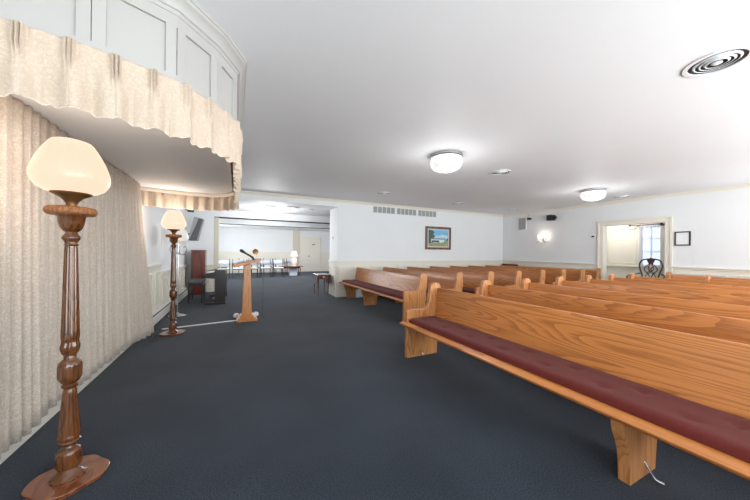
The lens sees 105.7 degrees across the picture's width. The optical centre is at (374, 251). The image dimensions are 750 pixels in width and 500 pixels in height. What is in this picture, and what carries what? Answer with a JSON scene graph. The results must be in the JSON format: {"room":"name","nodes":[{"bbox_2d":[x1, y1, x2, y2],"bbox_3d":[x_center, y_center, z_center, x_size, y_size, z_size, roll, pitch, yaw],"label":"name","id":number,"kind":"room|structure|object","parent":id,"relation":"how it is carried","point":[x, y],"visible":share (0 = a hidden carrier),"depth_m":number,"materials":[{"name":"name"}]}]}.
{"room":"funeral home chapel","nodes":[
{"label":"funeral home chapel","id":0,"kind":"room"},
{"bbox_2d":[0,0,236,192],"bbox_3d":[-2.099,-1.182,2.845,1.281,0.520,3.677,1,0,-26],"label":"wall","id":1,"kind":"structure","parent":0,"point":[143,33],"depth_m":1.48,"materials":[{"name":"paint"}]},
{"bbox_2d":[0,18,242,211],"bbox_3d":[-2.080,-0.804,2.856,1.357,0.326,3.763,1,0,-26],"label":"valance","id":2,"kind":"object","parent":1,"relation":"attached to","point":[45,68],"visible":0.98,"depth_m":1.39,"materials":[{"name":"beige fabric"}]},
{"bbox_2d":[148,0,246,131],"bbox_3d":[-2.077,-1.385,2.857,1.359,0.115,3.800,1,0,-26],"label":"trim","id":3,"kind":"structure","parent":1,"relation":"attached to","point":[190,12],"depth_m":1.79,"materials":[{"name":"paint"}]},
{"bbox_2d":[240,183,749,216],"bbox_3d":[2.441,-1.357,3.936,10.370,0.075,10.120,1,0,-26],"label":"trim","id":4,"kind":"structure","parent":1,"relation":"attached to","point":[747,185],"depth_m":7.63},
{"bbox_2d":[12,94,232,193],"bbox_3d":[-2.104,-0.932,2.844,1.258,0.020,3.650,1,0,-26],"label":"ceiling","id":5,"kind":"structure","parent":0,"point":[154,159],"depth_m":2.65,"materials":[{"name":"white paint"}]},
{"bbox_2d":[0,94,72,458],"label":"curtain","id":6,"kind":"object","parent":5,"relation":"hanging from","point":[31,243],"depth_m":1.78,"materials":[{"name":"beige fabric"}]},
{"bbox_2d":[76,159,153,388],"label":"curtain","id":7,"kind":"object","parent":5,"relation":"hanging from","point":[116,314],"depth_m":3.06,"materials":[{"name":"beige fabric"}]},
{"bbox_2d":[142,205,186,271],"bbox_3d":[-4.473,-0.122,6.102,0.100,2.690,20.100,1,0,-26],"label":"wall","id":8,"kind":"structure","parent":0,"point":[152,216],"depth_m":5.10,"materials":[{"name":"paint"}]},
{"bbox_2d":[0,343,132,463],"bbox_3d":[-2.587,1.200,2.411,0.050,0.085,4.200,1,0,-26],"label":"baseboard","id":9,"kind":"structure","parent":8,"relation":"attached to","point":[52,411],"depth_m":2.09,"materials":[{"name":"beige wood"}]},
{"bbox_2d":[148,264,163,311],"bbox_3d":[-3.683,0.731,4.655,0.055,1.000,1.600,1,0,-26],"label":"trim","id":10,"kind":"structure","parent":8,"relation":"attached to","point":[154,271],"depth_m":4.96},
{"bbox_2d":[161,227,169,258],"bbox_3d":[-4.221,-0.190,5.740,0.030,0.670,0.670,1,0,-26],"label":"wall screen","id":11,"kind":"object","parent":8,"relation":"attached to","point":[165,243],"visible":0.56,"depth_m":5.60,"materials":[{"name":"white plastic"}]},
{"bbox_2d":[152,287,187,324],"bbox_3d":[-4.472,1.108,6.303,0.078,0.189,3.950,1,0,-26],"label":"baseboard heater","id":12,"kind":"object","parent":8,"relation":"attached to","point":[161,311],"visible":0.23,"depth_m":5.40,"materials":[{"name":"white metal"}]},
{"bbox_2d":[161,264,188,304],"bbox_3d":[-4.766,0.799,6.854,0.055,0.840,3.300,1,0,-26],"label":"trim","id":13,"kind":"structure","parent":8,"relation":"attached to","point":[183,271],"depth_m":6.01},
{"bbox_2d":[185,216,203,240],"bbox_3d":[-5.044,-0.633,7.913,0.464,0.658,0.384,1,0,-26],"label":"wall speaker","id":14,"kind":"object","parent":8,"relation":"attached to","point":[197,224],"visible":0.88,"depth_m":7.78,"materials":[{"name":"grey plastic"}]},
{"bbox_2d":[187,209,329,291],"bbox_3d":[-2.103,-0.002,10.083,7.670,2.500,0.150,1,0,-26],"label":"wall partition","id":15,"kind":"structure","parent":0,"point":[206,239],"depth_m":8.61,"materials":[{"name":"paint"}]},
{"bbox_2d":[187,264,212,292],"bbox_3d":[-5.206,0.795,8.445,0.670,0.840,0.055,1,0,-26],"label":"trim","id":16,"kind":"structure","parent":15,"relation":"attached to","point":[209,287],"depth_m":8.54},
{"bbox_2d":[214,217,218,291],"bbox_3d":[-4.878,0.088,8.740,0.125,2.260,0.210,1,0,-26],"label":"trim","id":17,"kind":"structure","parent":15,"relation":"attached to","point":[216,219],"depth_m":8.64,"materials":[{"name":"beige"}]},
{"bbox_2d":[218,217,329,223],"bbox_3d":[-1.782,-1.019,10.235,6.980,0.030,0.110,1,0,-26],"label":"trim","id":18,"kind":"structure","parent":15,"relation":"attached to","point":[218,217],"depth_m":9.38,"materials":[{"name":"black"}]},
{"bbox_2d":[219,227,329,271],"bbox_3d":[-5.402,-0.037,16.901,7.770,2.500,0.100,1,0,-26],"label":"wall","id":19,"kind":"structure","parent":0,"point":[230,239],"depth_m":16.32,"materials":[{"name":"paint"}]},
{"bbox_2d":[219,251,291,272],"bbox_3d":[-6.909,0.602,16.077,4.350,1.190,0.055,1,0,-26],"label":"trim","id":20,"kind":"structure","parent":19,"relation":"attached to","point":[223,255],"depth_m":16.16,"materials":[{"name":"beige wood"}]},
{"bbox_2d":[293,230,298,271],"bbox_3d":[-4.775,-0.031,17.087,0.320,2.500,0.120,1,0,-26],"label":"trim","id":21,"kind":"structure","parent":19,"relation":"attached to","point":[295,232],"depth_m":17.05,"materials":[{"name":"beige wood"}]},
{"bbox_2d":[299,238,309,271],"bbox_3d":[-4.296,0.190,17.333,0.640,2.050,0.105,1,0,-26],"label":"door","id":22,"kind":"structure","parent":19,"relation":"in","point":[304,243],"depth_m":17.35,"materials":[{"name":"beige wood"}]},
{"bbox_2d":[298,237,320,270],"bbox_3d":[-4.018,0.162,17.505,1.410,2.130,0.040,1,0,-26],"label":"trim","id":23,"kind":"structure","parent":19,"relation":"attached to","point":[299,237],"depth_m":17.78,"materials":[{"name":"beige wood"}]},
{"bbox_2d":[310,238,319,270],"bbox_3d":[-3.726,0.196,17.646,0.640,2.050,0.045,1,0,-26],"label":"door","id":24,"kind":"structure","parent":19,"relation":"in","point":[314,242],"depth_m":17.64,"materials":[{"name":"beige wood"}]},
{"bbox_2d":[321,252,329,270],"bbox_3d":[-2.679,0.647,18.159,1.560,1.190,0.055,1,0,-26],"label":"trim","id":25,"kind":"structure","parent":19,"relation":"attached to","point":[325,256],"depth_m":17.94,"materials":[{"name":"beige wood"}]},
{"bbox_2d":[219,218,329,228],"bbox_3d":[-1.852,-1.055,10.518,6.855,0.390,0.120,1,0,-26],"label":"wall","id":26,"kind":"structure","parent":0,"point":[221,220],"depth_m":9.64,"materials":[{"name":"paint"}]},
{"bbox_2d":[219,223,328,228],"bbox_3d":[-1.854,-0.851,10.518,6.855,0.018,0.080,1,0,-26],"label":"trim","id":27,"kind":"structure","parent":26,"relation":"attached to","point":[219,223],"depth_m":9.73,"materials":[{"name":"black"}]},
{"bbox_2d":[219,199,335,231],"bbox_3d":[-3.211,-1.414,12.478,7.970,0.300,10.160,1,0,-26],"label":"ceiling","id":28,"kind":"structure","parent":0,"point":[246,205],"depth_m":8.66,"materials":[{"name":"paint"}]},
{"bbox_2d":[284,206,296,211],"bbox_3d":[-2.374,-1.181,8.021,0.352,0.148,0.352,1,0,-26],"label":"crystal ceiling light","id":29,"kind":"object","parent":28,"relation":"attached to","point":[287,208],"visible":1,"depth_m":7.89,"materials":[{"name":"white glass"}]},
{"bbox_2d":[240,194,502,260],"bbox_3d":[0.032,-0.075,8.803,10.370,2.690,0.730,1,0,-26],"label":"wall","id":30,"kind":"structure","parent":0,"point":[359,233],"depth_m":8.75,"materials":[{"name":"paint"}]},
{"bbox_2d":[328,260,335,296],"bbox_3d":[-1.232,0.757,8.179,0.055,1.000,0.742,1,0,-26],"label":"trim","id":31,"kind":"structure","parent":30,"relation":"attached to","point":[332,264],"depth_m":8.18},
{"bbox_2d":[373,206,435,216],"bbox_3d":[0.982,-1.235,8.847,2.310,0.190,0.020,1,0,-26],"label":"air vent","id":32,"kind":"object","parent":30,"relation":"in","point":[376,209],"visible":1,"depth_m":8.79,"materials":[{"name":"metal"}]},
{"bbox_2d":[336,260,502,296],"bbox_3d":[1.888,0.790,9.283,6.600,1.000,0.055,1,0,-26],"label":"trim","id":33,"kind":"structure","parent":30,"relation":"attached to","point":[345,270],"depth_m":8.53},
{"bbox_2d":[425,226,450,249],"bbox_3d":[2.096,-0.443,9.385,1.040,0.750,0.045,1,0,-26],"label":"landscape painting","id":34,"kind":"object","parent":30,"relation":"attached to","point":[437,238],"visible":1,"depth_m":9.37,"materials":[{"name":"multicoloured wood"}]},
{"bbox_2d":[0,271,749,499],"bbox_3d":[1.174,1.333,8.944,13.170,0.100,20.400,1,0,-26],"label":"floor","id":35,"kind":"structure","parent":0,"point":[316,397],"depth_m":2.09,"materials":[{"name":"blue carpet"}]},
{"bbox_2d":[21,137,110,499],"bbox_3d":[-1.696,0.324,1.405,0.314,1.856,0.614,1,0,12],"label":"lamp","id":36,"kind":"object","parent":35,"relation":"on","point":[70,169],"visible":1,"depth_m":1.52,"materials":[{"name":"brown wood"}]},
{"bbox_2d":[149,210,185,341],"bbox_3d":[-3.137,0.309,4.320,0.436,1.856,0.784,1,0,-37],"label":"lamp","id":37,"kind":"object","parent":35,"relation":"on","point":[174,221],"visible":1,"depth_m":4.23,"materials":[{"name":"brown wood"}]},
{"bbox_2d":[168,228,188,316],"bbox_3d":[-3.775,0.380,5.444,0.330,1.700,0.330,1,0,-26],"label":"floor lamp","id":38,"kind":"object","parent":35,"relation":"on","point":[183,232],"visible":0.79,"depth_m":5.43,"materials":[{"name":"silver metal"}]},
{"bbox_2d":[187,278,205,303],"bbox_3d":[-4.407,0.961,7.032,0.320,0.525,0.700,1,0,-26],"label":"piano bench","id":39,"kind":"object","parent":35,"relation":"on","point":[193,282],"visible":1,"depth_m":6.78,"materials":[{"name":"grey wood"}]},
{"bbox_2d":[190,250,206,294],"bbox_3d":[-5.079,0.585,8.203,0.360,1.262,0.460,1,0,-26],"label":"cabinet","id":40,"kind":"object","parent":35,"relation":"on","point":[198,257],"visible":0.9,"depth_m":8.01,"materials":[{"name":"brown wood"}]},
{"bbox_2d":[162,320,235,329],"bbox_3d":[-2.933,1.233,4.810,1.080,0.012,0.041,1,0,-35],"label":"cord cover","id":41,"kind":"object","parent":35,"relation":"on","point":[230,320],"visible":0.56,"depth_m":4.79,"materials":[{"name":"white plastic"}]},
{"bbox_2d":[204,267,226,304],"bbox_3d":[-4.021,0.827,7.209,0.454,0.800,1.400,1,0,-26],"label":"digital piano","id":42,"kind":"object","parent":35,"relation":"on","point":[220,276],"visible":1,"depth_m":6.64,"materials":[{"name":"black"}]},
{"bbox_2d":[219,259,229,278],"bbox_3d":[-6.730,0.770,12.641,0.516,0.863,0.566,1,0,-26],"label":"chair","id":43,"kind":"object","parent":35,"relation":"on","point":[225,262],"visible":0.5,"depth_m":12.83,"materials":[{"name":"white plastic"}]},
{"bbox_2d":[232,259,243,278],"bbox_3d":[-6.210,0.775,12.897,0.516,0.863,0.566,1,0,-26],"label":"chair","id":44,"kind":"object","parent":35,"relation":"on","point":[234,261],"visible":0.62,"depth_m":12.74,"materials":[{"name":"grey metal"}]},
{"bbox_2d":[233,258,260,322],"bbox_3d":[-2.358,0.683,5.218,0.450,1.124,0.500,1,0,-26],"label":"lectern","id":45,"kind":"object","parent":35,"relation":"on","point":[247,315],"visible":1,"depth_m":5.12,"materials":[{"name":"brown wood"}]},
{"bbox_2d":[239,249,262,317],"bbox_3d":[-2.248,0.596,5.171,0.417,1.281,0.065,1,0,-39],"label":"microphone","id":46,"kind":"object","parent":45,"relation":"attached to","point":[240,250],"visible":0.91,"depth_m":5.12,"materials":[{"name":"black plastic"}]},
{"bbox_2d":[246,259,257,272],"bbox_3d":[-5.689,0.781,13.153,0.516,0.863,0.566,1,0,-26],"label":"chair","id":47,"kind":"object","parent":35,"relation":"on","point":[246,259],"visible":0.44,"depth_m":13.22,"materials":[{"name":"grey metal"}]},
{"bbox_2d":[251,258,261,275],"bbox_3d":[-6.065,0.777,14.529,0.516,0.863,0.566,1,0,-26],"label":"chair","id":48,"kind":"object","parent":35,"relation":"on","point":[251,258],"visible":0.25,"depth_m":14.35,"materials":[{"name":"grey metal"}]},
{"bbox_2d":[259,260,271,277],"bbox_3d":[-5.169,0.786,13.409,0.516,0.863,0.566,1,0,-26],"label":"chair","id":49,"kind":"object","parent":35,"relation":"on","point":[262,262],"visible":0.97,"depth_m":13.51,"materials":[{"name":"grey metal"}]},
{"bbox_2d":[263,258,273,273],"bbox_3d":[-5.545,0.782,14.785,0.516,0.863,0.566,1,0,-26],"label":"chair","id":50,"kind":"object","parent":35,"relation":"on","point":[271,260],"visible":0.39,"depth_m":14.97,"materials":[{"name":"grey metal"}]},
{"bbox_2d":[272,259,284,276],"bbox_3d":[-4.649,0.792,13.665,0.516,0.863,0.566,1,0,-26],"label":"chair","id":51,"kind":"object","parent":35,"relation":"on","point":[276,262],"visible":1,"depth_m":13.81,"materials":[{"name":"grey metal"}]},
{"bbox_2d":[286,258,290,274],"bbox_3d":[-4.504,0.793,15.297,0.516,0.863,0.566,1,0,-26],"label":"chair","id":52,"kind":"object","parent":35,"relation":"on","point":[287,260],"visible":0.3,"depth_m":15.36,"materials":[{"name":"grey metal"}]},
{"bbox_2d":[278,266,302,274],"bbox_3d":[-4.301,0.981,14.495,1.160,0.483,0.520,1,0,-26],"label":"side table","id":53,"kind":"object","parent":35,"relation":"on","point":[298,267],"visible":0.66,"depth_m":14.37,"materials":[{"name":"brown wood"}]},
{"bbox_2d":[290,251,297,265],"bbox_3d":[-4.138,0.356,14.516,0.400,0.770,0.400,1,0,-26],"label":"table lamp","id":54,"kind":"object","parent":53,"relation":"on","point":[293,253],"visible":0.95,"depth_m":14.41,"materials":[{"name":"beige ceramic"}]},
{"bbox_2d":[289,268,296,275],"bbox_3d":[-4.218,1.045,14.620,0.380,0.360,0.250,1,0,-26],"label":"storage box","id":55,"kind":"object","parent":35,"relation":"on","point":[292,271],"visible":0.96,"depth_m":14.51,"materials":[{"name":"grey plastic"}]},
{"bbox_2d":[312,273,330,294],"bbox_3d":[-1.567,0.946,8.306,0.406,0.591,0.560,1,0,-26],"label":"table","id":56,"kind":"object","parent":35,"relation":"on","point":[315,276],"visible":1,"depth_m":8.16,"materials":[{"name":"brown wood"}]},
{"bbox_2d":[355,289,362,297],"bbox_3d":[-0.450,1.165,7.910,0.240,0.200,0.180,1,0,-26],"label":"box","id":57,"kind":"object","parent":35,"relation":"on","point":[358,293],"visible":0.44,"depth_m":7.82,"materials":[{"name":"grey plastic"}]},
{"bbox_2d":[339,267,426,321],"bbox_3d":[-0.015,0.827,6.464,0.571,0.886,3.274,1,0,-26],"label":"pew","id":58,"kind":"object","parent":35,"relation":"on","point":[410,290],"visible":0.98,"depth_m":5.98,"materials":[{"name":"brown wood"}]},
{"bbox_2d":[342,280,402,298],"bbox_3d":[-0.038,0.813,6.503,0.380,0.050,3.164,1,0,-26],"label":"cushion","id":59,"kind":"object","parent":58,"relation":"on","point":[391,291],"depth_m":6.24,"materials":[{"name":"red fabric"}]},
{"bbox_2d":[377,267,462,302],"bbox_3d":[0.757,0.835,6.844,0.571,0.886,3.274,1,0,-26],"label":"pew","id":60,"kind":"object","parent":35,"relation":"on","point":[446,281],"visible":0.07,"depth_m":6.03,"materials":[{"name":"brown wood"}]},
{"bbox_2d":[407,266,493,300],"bbox_3d":[1.510,0.843,7.215,0.571,0.886,3.274,1,0,-26],"label":"pew","id":61,"kind":"object","parent":35,"relation":"on","point":[471,281],"visible":0.16,"depth_m":6.35,"materials":[{"name":"brown wood"}]},
{"bbox_2d":[462,287,474,293],"bbox_3d":[1.487,0.829,7.254,0.380,0.050,3.164,1,0,-26],"label":"cushion","id":62,"kind":"object","parent":61,"relation":"on","point":[471,290],"depth_m":6.06,"materials":[{"name":"red fabric"}]},
{"bbox_2d":[430,266,521,288],"bbox_3d":[2.282,0.851,7.594,0.571,0.886,3.274,1,0,-26],"label":"pew","id":63,"kind":"object","parent":35,"relation":"on","point":[505,279],"visible":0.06,"depth_m":6.65,"materials":[{"name":"brown wood"}]},
{"bbox_2d":[450,266,544,283],"bbox_3d":[3.026,0.859,7.961,0.571,0.886,3.274,1,0,-26],"label":"pew","id":64,"kind":"object","parent":35,"relation":"on","point":[535,277],"visible":0.06,"depth_m":6.99,"materials":[{"name":"brown wood"}]},
{"bbox_2d":[468,265,565,284],"bbox_3d":[3.753,0.867,8.319,0.571,0.886,3.274,1,0,-26],"label":"pew","id":65,"kind":"object","parent":35,"relation":"on","point":[550,276],"visible":0.06,"depth_m":7.33,"materials":[{"name":"brown wood"}]},
{"bbox_2d":[485,265,584,281],"bbox_3d":[4.489,0.875,8.681,0.571,0.886,3.274,1,0,-26],"label":"pew","id":66,"kind":"object","parent":35,"relation":"on","point":[571,275],"visible":0.06,"depth_m":7.63,"materials":[{"name":"brown wood"}]},
{"bbox_2d":[500,265,600,278],"bbox_3d":[5.171,0.882,9.016,0.571,0.886,3.274,1,0,-26],"label":"pew","id":67,"kind":"object","parent":35,"relation":"on","point":[596,274],"visible":0.06,"depth_m":7.95,"materials":[{"name":"brown wood"}]},
{"bbox_2d":[400,282,749,485],"bbox_3d":[1.564,0.844,1.465,0.571,0.886,4.600,1,0,-26],"label":"pew","id":68,"kind":"object","parent":35,"relation":"on","point":[689,393],"visible":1,"depth_m":1.72,"materials":[{"name":"brown wood"}]},
{"bbox_2d":[479,280,749,344],"bbox_3d":[2.363,0.852,1.858,0.571,0.886,4.600,1,0,-26],"label":"pew","id":69,"kind":"object","parent":35,"relation":"on","point":[737,330],"visible":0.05,"depth_m":2.49,"materials":[{"name":"brown wood"}]},
{"bbox_2d":[521,278,749,319],"bbox_3d":[3.134,0.860,2.238,0.571,0.886,4.600,1,0,-26],"label":"pew","id":70,"kind":"object","parent":35,"relation":"on","point":[711,308],"visible":0.04,"depth_m":3.08,"materials":[{"name":"brown wood"}]},
{"bbox_2d":[626,258,665,277],"bbox_3d":[6.582,0.744,6.887,0.549,1.187,0.692,1,0,-26],"label":"carved armchair","id":71,"kind":"object","parent":35,"relation":"on","point":[651,261],"visible":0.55,"depth_m":6.97,"materials":[{"name":"brown wood"}]},
{"bbox_2d":[555,276,749,305],"bbox_3d":[3.897,0.868,2.613,0.571,0.886,4.600,1,0,-26],"label":"pew","id":72,"kind":"object","parent":35,"relation":"on","point":[734,300],"visible":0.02,"depth_m":3.62,"materials":[{"name":"brown wood"}]},
{"bbox_2d":[584,275,749,297],"bbox_3d":[4.660,0.876,2.988,0.571,0.886,4.600,1,0,-26],"label":"pew","id":73,"kind":"object","parent":35,"relation":"on","point":[588,278],"visible":0.06,"depth_m":4.14,"materials":[{"name":"brown wood"}]},
{"bbox_2d":[608,274,749,290],"bbox_3d":[5.377,0.884,3.341,0.571,0.886,4.600,1,0,-26],"label":"pew","id":74,"kind":"object","parent":35,"relation":"on","point":[611,276],"visible":0.03,"depth_m":4.63,"materials":[{"name":"brown wood"}]},
{"bbox_2d":[629,273,749,286],"bbox_3d":[6.077,0.891,3.686,0.571,0.886,4.600,1,0,-26],"label":"pew","id":75,"kind":"object","parent":35,"relation":"on","point":[631,275],"visible":0.08,"depth_m":5.09,"materials":[{"name":"brown wood"}]},
{"bbox_2d":[666,272,749,280],"bbox_3d":[7.485,0.906,4.312,0.571,0.886,4.600,1,0,-26],"label":"pew","id":76,"kind":"object","parent":35,"relation":"on","point":[668,274],"visible":0.04,"depth_m":6.11,"materials":[{"name":"brown wood"}]},
{"bbox_2d":[704,275,749,283],"bbox_3d":[7.148,0.903,3.276,0.571,0.886,4.600,1,0,-26],"label":"pew","id":77,"kind":"object","parent":35,"relation":"on","point":[707,277],"visible":0.12,"depth_m":5.26,"materials":[{"name":"brown wood"}]},
{"bbox_2d":[194,0,749,214],"bbox_3d":[3.541,-1.433,4.421,12.970,0.100,10.220,1,0,-26],"label":"ceiling","id":78,"kind":"structure","parent":0,"point":[350,100],"depth_m":2.60,"materials":[{"name":"paint"}]},
{"bbox_2d":[377,192,390,194],"bbox_3d":[0.220,-1.410,6.877,0.351,0.018,0.351,1,0,-26],"label":"ceiling vent","id":79,"kind":"object","parent":78,"relation":"in","point":[380,193],"visible":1,"depth_m":6.88,"materials":[{"name":"white metal"}]},
{"bbox_2d":[430,150,462,173],"bbox_3d":[1.042,-1.274,4.162,0.470,0.270,0.470,1,0,-26],"label":"crystal ceiling light","id":80,"kind":"object","parent":78,"relation":"attached to","point":[445,161],"visible":1,"depth_m":4.00,"materials":[{"name":"white glass"}]},
{"bbox_2d":[490,170,511,174],"bbox_3d":[2.211,-1.389,5.004,0.351,0.018,0.351,1,0,-26],"label":"ceiling vent","id":81,"kind":"object","parent":78,"relation":"in","point":[497,172],"visible":1,"depth_m":4.99,"materials":[{"name":"white plastic"}]},
{"bbox_2d":[580,188,606,201],"bbox_3d":[4.843,-1.234,6.311,0.470,0.270,0.470,1,0,-26],"label":"crystal ceiling light","id":82,"kind":"object","parent":78,"relation":"attached to","point":[593,194],"visible":1,"depth_m":6.16,"materials":[{"name":"white glass"}]},
{"bbox_2d":[612,195,629,197],"bbox_3d":[6.088,-1.348,7.023,0.351,0.018,0.351,1,0,-26],"label":"ceiling vent","id":83,"kind":"object","parent":78,"relation":"in","point":[625,196],"visible":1,"depth_m":6.97,"materials":[{"name":"white metal"}]},
{"bbox_2d":[682,45,749,77],"bbox_3d":[2.510,-1.386,2.086,0.351,0.018,0.351,1,0,-26],"label":"ceiling vent","id":84,"kind":"object","parent":78,"relation":"in","point":[718,61],"visible":1,"depth_m":2.07,"materials":[{"name":"white metal"}]},
{"bbox_2d":[503,187,749,268],"bbox_3d":[6.986,-0.001,6.586,0.150,2.690,10.850,1,0,-26],"label":"wall","id":85,"kind":"structure","parent":0,"point":[718,222],"depth_m":6.64,"materials":[{"name":"paint"}]},
{"bbox_2d":[518,217,526,229],"bbox_3d":[5.202,-0.980,10.021,0.036,0.430,0.300,1,0,-26],"label":"wall speaker","id":86,"kind":"object","parent":85,"relation":"attached to","point":[522,222],"visible":1,"depth_m":10.00,"materials":[{"name":"white plastic"}]},
{"bbox_2d":[503,260,596,269],"bbox_3d":[5.512,0.829,9.331,0.055,1.000,3.170,1,0,-26],"label":"trim","id":87,"kind":"structure","parent":85,"relation":"attached to","point":[587,266],"depth_m":8.97,"materials":[{"name":"beige wood"}]},
{"bbox_2d":[546,215,556,220],"bbox_3d":[5.603,-1.066,8.954,0.260,0.170,0.250,1,0,-26],"label":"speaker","id":88,"kind":"object","parent":85,"relation":"attached to","point":[548,217],"visible":1,"depth_m":8.91,"materials":[{"name":"black plastic"}]},
{"bbox_2d":[590,234,596,238],"bbox_3d":[6.177,-0.424,8.041,0.024,0.120,0.160,1,0,-26],"label":"wall thermostat","id":89,"kind":"object","parent":85,"relation":"attached to","point":[594,236],"visible":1,"depth_m":8.02,"materials":[{"name":"white plastic"}]},
{"bbox_2d":[597,216,672,279],"bbox_3d":[6.620,0.253,7.288,0.220,2.175,1.520,1,0,-26],"label":"trim","id":90,"kind":"structure","parent":85,"relation":"attached to","point":[668,220],"depth_m":7.31,"materials":[{"name":"beige wood"}]},
{"bbox_2d":[674,231,690,245],"bbox_3d":[6.968,-0.296,6.436,0.020,0.320,0.260,1,0,-26],"label":"framed notice","id":91,"kind":"object","parent":85,"relation":"attached to","point":[683,238],"visible":1,"depth_m":6.43,"materials":[{"name":"black"}]},
{"bbox_2d":[670,266,749,278],"bbox_3d":[7.264,0.847,5.769,0.055,1.000,1.830,1,0,-26],"label":"trim","id":92,"kind":"structure","parent":85,"relation":"attached to","point":[692,271],"depth_m":6.01,"materials":[{"name":"beige wood"}]},
{"bbox_2d":[607,225,663,279],"bbox_3d":[7.148,0.001,7.864,1.270,2.690,4.800,1,0,-26],"label":"wall","id":93,"kind":"structure","parent":0,"point":[621,242],"depth_m":8.49,"materials":[{"name":"beige paint"}]},
{"bbox_2d":[607,223,664,275],"bbox_3d":[7.431,0.179,8.394,0.050,1.940,3.900,1,0,-26],"label":"trim","id":94,"kind":"structure","parent":93,"relation":"attached to","point":[663,224],"depth_m":8.18,"materials":[{"name":"beige wood"}]},
{"bbox_2d":[628,223,662,226],"bbox_3d":[7.595,-0.750,7.968,0.150,0.060,0.740,1,0,-26],"label":"curtain rod","id":95,"kind":"object","parent":93,"relation":"attached to","point":[658,223],"visible":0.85,"depth_m":7.92,"materials":[{"name":"black metal"}]},
{"bbox_2d":[638,224,659,265],"bbox_3d":[7.604,-0.174,7.881,0.036,1.130,0.450,1,0,-26],"label":"sheer curtain","id":96,"kind":"object","parent":95,"relation":"hanging from","point":[649,235],"visible":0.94,"depth_m":7.87,"materials":[{"name":"white fabric"}]},
{"bbox_2d":[641,226,660,265],"bbox_3d":[7.734,-0.153,7.945,0.030,1.110,0.430,1,0,-26],"label":"window","id":97,"kind":"structure","parent":93,"relation":"in","point":[660,226],"depth_m":7.77,"materials":[{"name":"white glass"}]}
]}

